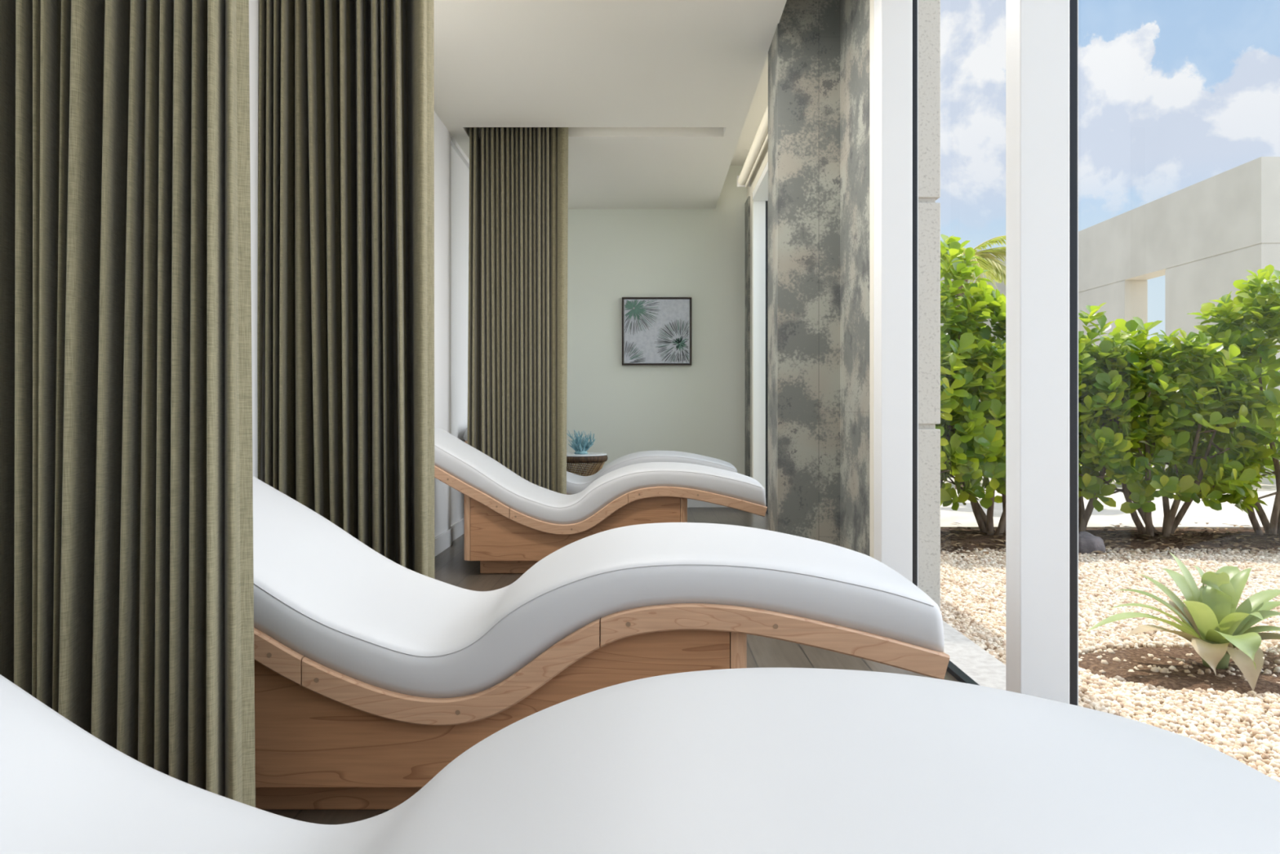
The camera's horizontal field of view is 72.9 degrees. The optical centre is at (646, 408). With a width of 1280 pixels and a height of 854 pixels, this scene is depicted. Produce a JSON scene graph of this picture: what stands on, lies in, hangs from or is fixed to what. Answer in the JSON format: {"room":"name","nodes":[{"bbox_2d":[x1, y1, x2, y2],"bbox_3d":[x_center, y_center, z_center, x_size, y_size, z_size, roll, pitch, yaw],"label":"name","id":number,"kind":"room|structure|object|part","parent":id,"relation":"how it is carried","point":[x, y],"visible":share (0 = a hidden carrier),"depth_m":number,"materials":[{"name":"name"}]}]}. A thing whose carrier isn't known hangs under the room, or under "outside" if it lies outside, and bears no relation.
{"room":"spa","nodes":[
{"label":"spa","id":0,"kind":"room"},
{"bbox_2d":[248,0,469,537],"bbox_3d":[-1.465,-0.770,2.380,0.250,3.400,11.560,0,0,0],"label":"wall","id":1,"kind":"structure","parent":0,"point":[451,164],"depth_m":5.77,"materials":[{"name":"white paint"}]},
{"bbox_2d":[434,517,463,556],"bbox_3d":[-1.348,0.873,2.380,0.044,0.115,11.560,0,0,0],"label":"baseboard","id":2,"kind":"structure","parent":1,"relation":"attached to","point":[445,540],"depth_m":5.80,"materials":[{"name":"white"}]},
{"bbox_2d":[434,0,786,208],"bbox_3d":[-0.045,-2.200,2.380,2.590,0.640,11.560,0,0,0],"label":"ceiling","id":3,"kind":"structure","parent":0,"point":[657,100],"depth_m":4.99,"materials":[{"name":"white paint"}]},
{"bbox_2d":[0,0,255,807],"bbox_3d":[-1.111,-0.523,1.697,0.773,2.883,0.330,0,0,0],"label":"curtain","id":4,"kind":"object","parent":3,"relation":"hanging from","point":[126,573],"visible":0.87,"depth_m":1.58,"materials":[{"name":"green fabric"}]},
{"bbox_2d":[257,0,435,578],"bbox_3d":[-1.094,-0.523,3.147,0.706,2.883,0.407,0,0,0],"label":"curtain","id":5,"kind":"object","parent":3,"relation":"hanging from","point":[346,87],"visible":0.77,"depth_m":3.02,"materials":[{"name":"green fabric"}]},
{"bbox_2d":[466,127,568,494],"bbox_3d":[-0.894,-0.523,5.907,0.724,2.883,0.272,0,0,11],"label":"curtain","id":6,"kind":"object","parent":3,"relation":"hanging from","point":[518,207],"visible":0.8,"depth_m":5.86,"materials":[{"name":"green fabric"}]},
{"bbox_2d":[263,507,959,824],"bbox_3d":[-0.225,1.030,2.380,2.630,0.200,11.960,0,0,0],"label":"floor","id":7,"kind":"structure","parent":0,"point":[451,567],"depth_m":3.38,"materials":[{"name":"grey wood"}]},
{"bbox_2d":[566,452,608,475],"bbox_3d":[-0.585,0.657,7.420,0.504,0.545,0.504,0,0,0],"label":"side table","id":8,"kind":"object","parent":7,"relation":"on","point":[600,458],"visible":0.21,"depth_m":7.24,"materials":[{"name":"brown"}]},
{"bbox_2d":[566,429,595,453],"bbox_3d":[-0.570,0.285,7.402,0.237,0.209,0.220,0,0,25],"label":"ornament","id":9,"kind":"object","parent":8,"relation":"on","point":[580,447],"visible":1,"depth_m":7.38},
{"bbox_2d":[462,426,737,494],"bbox_3d":[-0.336,0.522,6.610,2.004,0.816,0.701,0,0,0],"label":"chaise longue","id":10,"kind":"object","parent":7,"relation":"on","point":[575,483],"visible":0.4,"depth_m":6.29,"materials":[{"name":"white leather"}]},
{"bbox_2d":[434,427,767,573],"bbox_3d":[-0.336,0.522,5.130,2.004,0.816,0.701,0,0,0],"label":"chaise longue","id":11,"kind":"object","parent":7,"relation":"on","point":[512,522],"visible":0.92,"depth_m":4.82,"materials":[{"name":"white leather"}]},
{"bbox_3d":[-1.002,0.651,4.835,0.040,0.388,0.040,0,0,0],"label":"corner post","id":12,"kind":"part","parent":11,"relation":"part of","materials":[{"name":"brown wood"}]},
{"bbox_3d":[-1.048,0.421,4.791,0.580,0.377,0.022,0,0,0],"label":"rail","id":13,"kind":"part","parent":11,"relation":"part of","materials":[{"name":"brown wood"}]},
{"bbox_3d":[-0.430,0.580,4.791,0.652,0.233,0.022,0,0,0],"label":"rail","id":14,"kind":"part","parent":11,"relation":"part of","materials":[{"name":"brown wood"}]},
{"bbox_3d":[-0.397,0.662,4.824,1.166,0.365,0.018,0,0,0],"label":"panel","id":15,"kind":"part","parent":11,"relation":"part of","materials":[{"name":"brown wood"}]},
{"bbox_2d":[434,427,765,524],"bbox_3d":[-0.336,0.378,5.130,1.998,0.526,0.678,0,0,0],"label":"cushion","id":16,"kind":"object","parent":11,"relation":"on","point":[648,492],"depth_m":4.80,"materials":[{"name":"white leather"}]},
{"bbox_3d":[0.208,0.665,4.835,0.040,0.360,0.040,0,0,0],"label":"corner post","id":17,"kind":"part","parent":11,"relation":"part of","materials":[{"name":"brown wood"}]},
{"bbox_3d":[0.282,0.514,4.791,0.766,0.166,0.022,0,0,0],"label":"rail","id":18,"kind":"part","parent":11,"relation":"part of","materials":[{"name":"brown wood"}]},
{"bbox_2d":[253,475,949,809],"bbox_3d":[-0.336,0.522,2.250,2.004,0.816,0.701,0,0,0],"label":"chaise longue","id":19,"kind":"object","parent":7,"relation":"on","point":[374,673],"visible":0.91,"depth_m":1.94,"materials":[{"name":"white leather"}]},
{"bbox_3d":[-1.048,0.421,1.911,0.580,0.377,0.022,0,0,0],"label":"rail","id":20,"kind":"part","parent":19,"relation":"part of","materials":[{"name":"brown wood"}]},
{"bbox_3d":[-0.430,0.580,1.911,0.652,0.233,0.022,0,0,0],"label":"rail","id":21,"kind":"part","parent":19,"relation":"part of","materials":[{"name":"brown wood"}]},
{"bbox_3d":[-0.397,0.662,1.944,1.166,0.365,0.018,0,0,0],"label":"panel","id":22,"kind":"part","parent":19,"relation":"part of","materials":[{"name":"brown wood"}]},
{"bbox_2d":[253,475,944,697],"bbox_3d":[-0.336,0.378,2.250,1.998,0.526,0.678,0,0,0],"label":"cushion","id":23,"kind":"object","parent":19,"relation":"on","point":[335,616],"depth_m":1.92,"materials":[{"name":"white leather"}]},
{"bbox_3d":[0.208,0.665,1.955,0.040,0.360,0.040,0,0,0],"label":"corner post","id":24,"kind":"part","parent":19,"relation":"part of","materials":[{"name":"brown wood"}]},
{"bbox_3d":[0.282,0.514,1.911,0.766,0.166,0.022,0,0,0],"label":"rail","id":25,"kind":"part","parent":19,"relation":"part of","materials":[{"name":"brown wood"}]},
{"bbox_2d":[0,667,1279,853],"bbox_3d":[-0.264,0.522,0.813,2.004,0.816,0.701,0,0,0],"label":"chaise longue","id":26,"kind":"object","parent":7,"relation":"on","point":[744,760],"visible":1,"depth_m":0.86,"materials":[{"name":"white leather"}]},
{"bbox_2d":[566,165,746,475],"bbox_3d":[-0.170,-0.745,8.260,2.840,3.450,0.200,0,0,0],"label":"wall","id":27,"kind":"structure","parent":0,"point":[699,407],"depth_m":8.16,"materials":[{"name":"white paint"}]},
{"bbox_2d":[622,297,691,364],"bbox_3d":[0.095,-0.726,8.137,0.654,0.636,0.045,0,0,0],"label":"framed print","id":28,"kind":"object","parent":27,"relation":"attached to","point":[655,330],"visible":1,"depth_m":8.13,"materials":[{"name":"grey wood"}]},
{"bbox_2d":[687,498,729,507],"bbox_3d":[-0.213,0.873,8.153,2.314,0.115,0.014,0,0,0],"label":"baseboard","id":29,"kind":"structure","parent":27,"relation":"attached to","point":[691,503],"depth_m":8.15,"materials":[{"name":"white"}]},
{"bbox_2d":[746,140,768,198],"bbox_3d":[1.097,-2.110,2.380,0.306,0.360,11.560,0,0,0],"label":"wall","id":30,"kind":"structure","parent":0,"point":[763,159],"depth_m":7.30,"materials":[{"name":"beige paint"}]},
{"bbox_2d":[737,104,768,186],"bbox_3d":[0.882,-2.060,6.280,0.123,0.110,3.184,0,0,0],"label":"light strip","id":31,"kind":"object","parent":30,"relation":"attached to","point":[744,180],"visible":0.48,"depth_m":6.89,"materials":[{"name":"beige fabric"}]},
{"bbox_2d":[752,161,768,514],"bbox_3d":[1.021,-0.525,6.220,0.154,2.930,3.300,0,0,0],"label":"window","id":32,"kind":"structure","parent":30,"relation":"in","point":[760,193],"depth_m":7.80,"materials":[{"name":"white metal"}]},
{"bbox_3d":[1.018,-1.930,6.220,0.144,0.120,3.300,0,0,0],"label":"head rail","id":33,"kind":"part","parent":32,"relation":"part of","materials":[{"name":"white metal"}]},
{"bbox_2d":[869,0,874,558],"bbox_3d":[0.949,-0.545,3.631,0.014,2.950,0.062,0,0,0],"label":"trim","id":34,"kind":"structure","parent":30,"relation":"attached to","point":[871,2],"depth_m":3.63,"materials":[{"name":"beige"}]},
{"bbox_2d":[874,0,1078,706],"bbox_3d":[1.021,-0.540,0.130,0.154,2.960,7.060,0,0,0],"label":"window","id":35,"kind":"structure","parent":30,"relation":"in","point":[1042,36],"depth_m":2.19,"materials":[{"name":"white metal"}]},
{"bbox_2d":[745,0,869,555],"bbox_3d":[0.855,-0.680,5.910,0.430,3.220,4.500,0,0,0],"label":"wall pier","id":36,"kind":"object","parent":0,"point":[819,51],"visible":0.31,"depth_m":4.23,"materials":[{"name":"concrete"}]},
{"bbox_2d":[767,0,940,608],"bbox_3d":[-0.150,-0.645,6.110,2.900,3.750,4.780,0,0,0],"label":"column","id":37,"kind":"structure","parent":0,"point":[929,11],"depth_m":3.72,"materials":[{"name":"concrete"}]},
{"bbox_2d":[750,192,753,478],"bbox_3d":[0.947,-0.500,7.806,0.014,2.860,0.132,0,0,0],"label":"trim","id":38,"kind":"structure","parent":37,"relation":"attached to","point":[751,195],"depth_m":7.78,"materials":[{"name":"beige paint"}]},
{"bbox_2d":[942,620,1005,690],"bbox_3d":[1.202,1.080,2.500,0.208,0.300,13.000,0,0,0],"label":"kerb","id":39,"kind":"object","parent":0,"point":[986,670],"depth_m":3.20,"materials":[{"name":"concrete"}]},
{"label":"outside","id":40,"kind":"structure","parent":0,"visible":0},
{"bbox_2d":[940,546,1279,782],"bbox_3d":[6.653,1.095,0.375,10.694,0.270,10.750,0,0,0],"label":"gravel","id":41,"kind":"object","parent":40,"point":[1113,648],"depth_m":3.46,"materials":[{"name":"beige gravel"}]},
{"bbox_2d":[940,528,1279,554],"bbox_3d":[6.653,0.939,6.266,10.694,0.073,1.508,0,0,0],"label":"mulch","id":42,"kind":"object","parent":41,"relation":"on","point":[979,540],"visible":0.3,"depth_m":6.09,"materials":[{"name":"brown soil"}]},
{"bbox_2d":[935,234,1005,505],"bbox_3d":[2.004,-0.172,6.307,1.414,2.340,1.236,0,0,13],"label":"shrub","id":43,"kind":"object","parent":42,"relation":"on","point":[975,312],"visible":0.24,"depth_m":6.07,"materials":[{"name":"green plant"}]},
{"bbox_2d":[935,305,1107,535],"bbox_3d":[2.599,0.101,6.421,1.533,1.802,1.258,0,0,0],"label":"shrub","id":44,"kind":"object","parent":42,"relation":"on","point":[988,442],"visible":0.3,"depth_m":6.03,"materials":[{"name":"green plant"}]},
{"bbox_2d":[970,302,1208,532],"bbox_3d":[3.184,0.143,6.523,1.731,1.715,1.202,0,0,0],"label":"shrub","id":45,"kind":"object","parent":42,"relation":"on","point":[1092,485],"visible":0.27,"depth_m":6.11,"materials":[{"name":"green plant"}]},
{"bbox_2d":[1078,531,1105,554],"bbox_3d":[2.904,0.911,5.721,0.232,0.196,0.202,0,0,0],"label":"rock","id":46,"kind":"object","parent":42,"relation":"on","point":[1088,543],"visible":0.48,"depth_m":5.64,"materials":[{"name":"grey stone"}]},
{"bbox_2d":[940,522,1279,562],"bbox_3d":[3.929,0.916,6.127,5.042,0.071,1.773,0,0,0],"label":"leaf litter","id":47,"kind":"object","parent":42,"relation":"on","point":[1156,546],"visible":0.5,"depth_m":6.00,"materials":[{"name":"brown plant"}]},
{"bbox_2d":[1078,316,1279,536],"bbox_3d":[3.721,0.161,6.323,1.606,1.680,1.232,0,0,0],"label":"shrub","id":48,"kind":"object","parent":42,"relation":"on","point":[1169,350],"visible":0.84,"depth_m":6.00,"materials":[{"name":"green plant"}]},
{"bbox_2d":[1164,264,1279,536],"bbox_3d":[4.465,-0.033,6.204,1.493,2.066,1.255,0,0,0],"label":"shrub","id":49,"kind":"object","parent":42,"relation":"on","point":[1243,321],"visible":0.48,"depth_m":6.09,"materials":[{"name":"green plant"}]},
{"bbox_2d":[1078,646,1279,696],"bbox_3d":[2.070,0.949,3.180,1.022,0.022,0.571,0,0,0],"label":"soil","id":50,"kind":"object","parent":41,"relation":"on","point":[1265,682],"visible":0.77,"depth_m":3.13,"materials":[{"name":"brown soil"}]},
{"bbox_2d":[1086,552,1279,690],"bbox_3d":[2.109,0.761,3.240,1.086,0.418,0.554,0,0,-27],"label":"agave plant","id":51,"kind":"object","parent":50,"relation":"on","point":[1211,621],"visible":0.99,"depth_m":3.18,"materials":[{"name":"green plant"}]},
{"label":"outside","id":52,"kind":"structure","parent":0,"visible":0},
{"bbox_2d":[942,465,1276,489],"bbox_3d":[15.000,1.105,45.100,90.000,0.250,69.800,0,0,0],"label":"lawn","id":53,"kind":"structure","parent":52,"point":[1264,486],"depth_m":10.96,"materials":[{"name":"green plant"}]},
{"bbox_2d":[940,156,1279,484],"bbox_3d":[10.950,-1.025,14.790,10.100,4.510,7.020,0,0,0],"label":"building","id":54,"kind":"structure","parent":53,"relation":"on","point":[1203,236],"depth_m":12.86,"materials":[{"name":"paint"}]},
{"bbox_2d":[1078,413,1142,484],"bbox_3d":[5.559,0.443,11.006,1.498,1.199,1.237,0,0,0],"label":"shrub","id":55,"kind":"object","parent":53,"relation":"on","point":[1116,482],"visible":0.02,"depth_m":10.99,"materials":[{"name":"green plant"}]},
{"bbox_2d":[1201,386,1279,484],"bbox_3d":[7.429,0.370,10.843,1.490,1.345,1.180,0,0,0],"label":"shrub","id":56,"kind":"object","parent":53,"relation":"on","point":[1271,467],"visible":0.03,"depth_m":10.54,"materials":[{"name":"green plant"}]},
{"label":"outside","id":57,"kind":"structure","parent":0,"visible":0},
{"bbox_2d":[940,489,1276,528],"bbox_3d":[4.000,1.093,8.600,20.000,0.275,3.200,0,0,0],"label":"path","id":58,"kind":"structure","parent":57,"point":[1229,514],"depth_m":7.68,"materials":[{"name":"white concrete"}]},
{"bbox_2d":[955,235,1005,488],"bbox_3d":[3.430,-0.505,9.444,1.692,2.752,1.494,0,0,-25],"label":"palm tree","id":59,"kind":"object","parent":58,"relation":"on","point":[987,261],"visible":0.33,"depth_m":9.18,"materials":[{"name":"green plant"}]}
]}

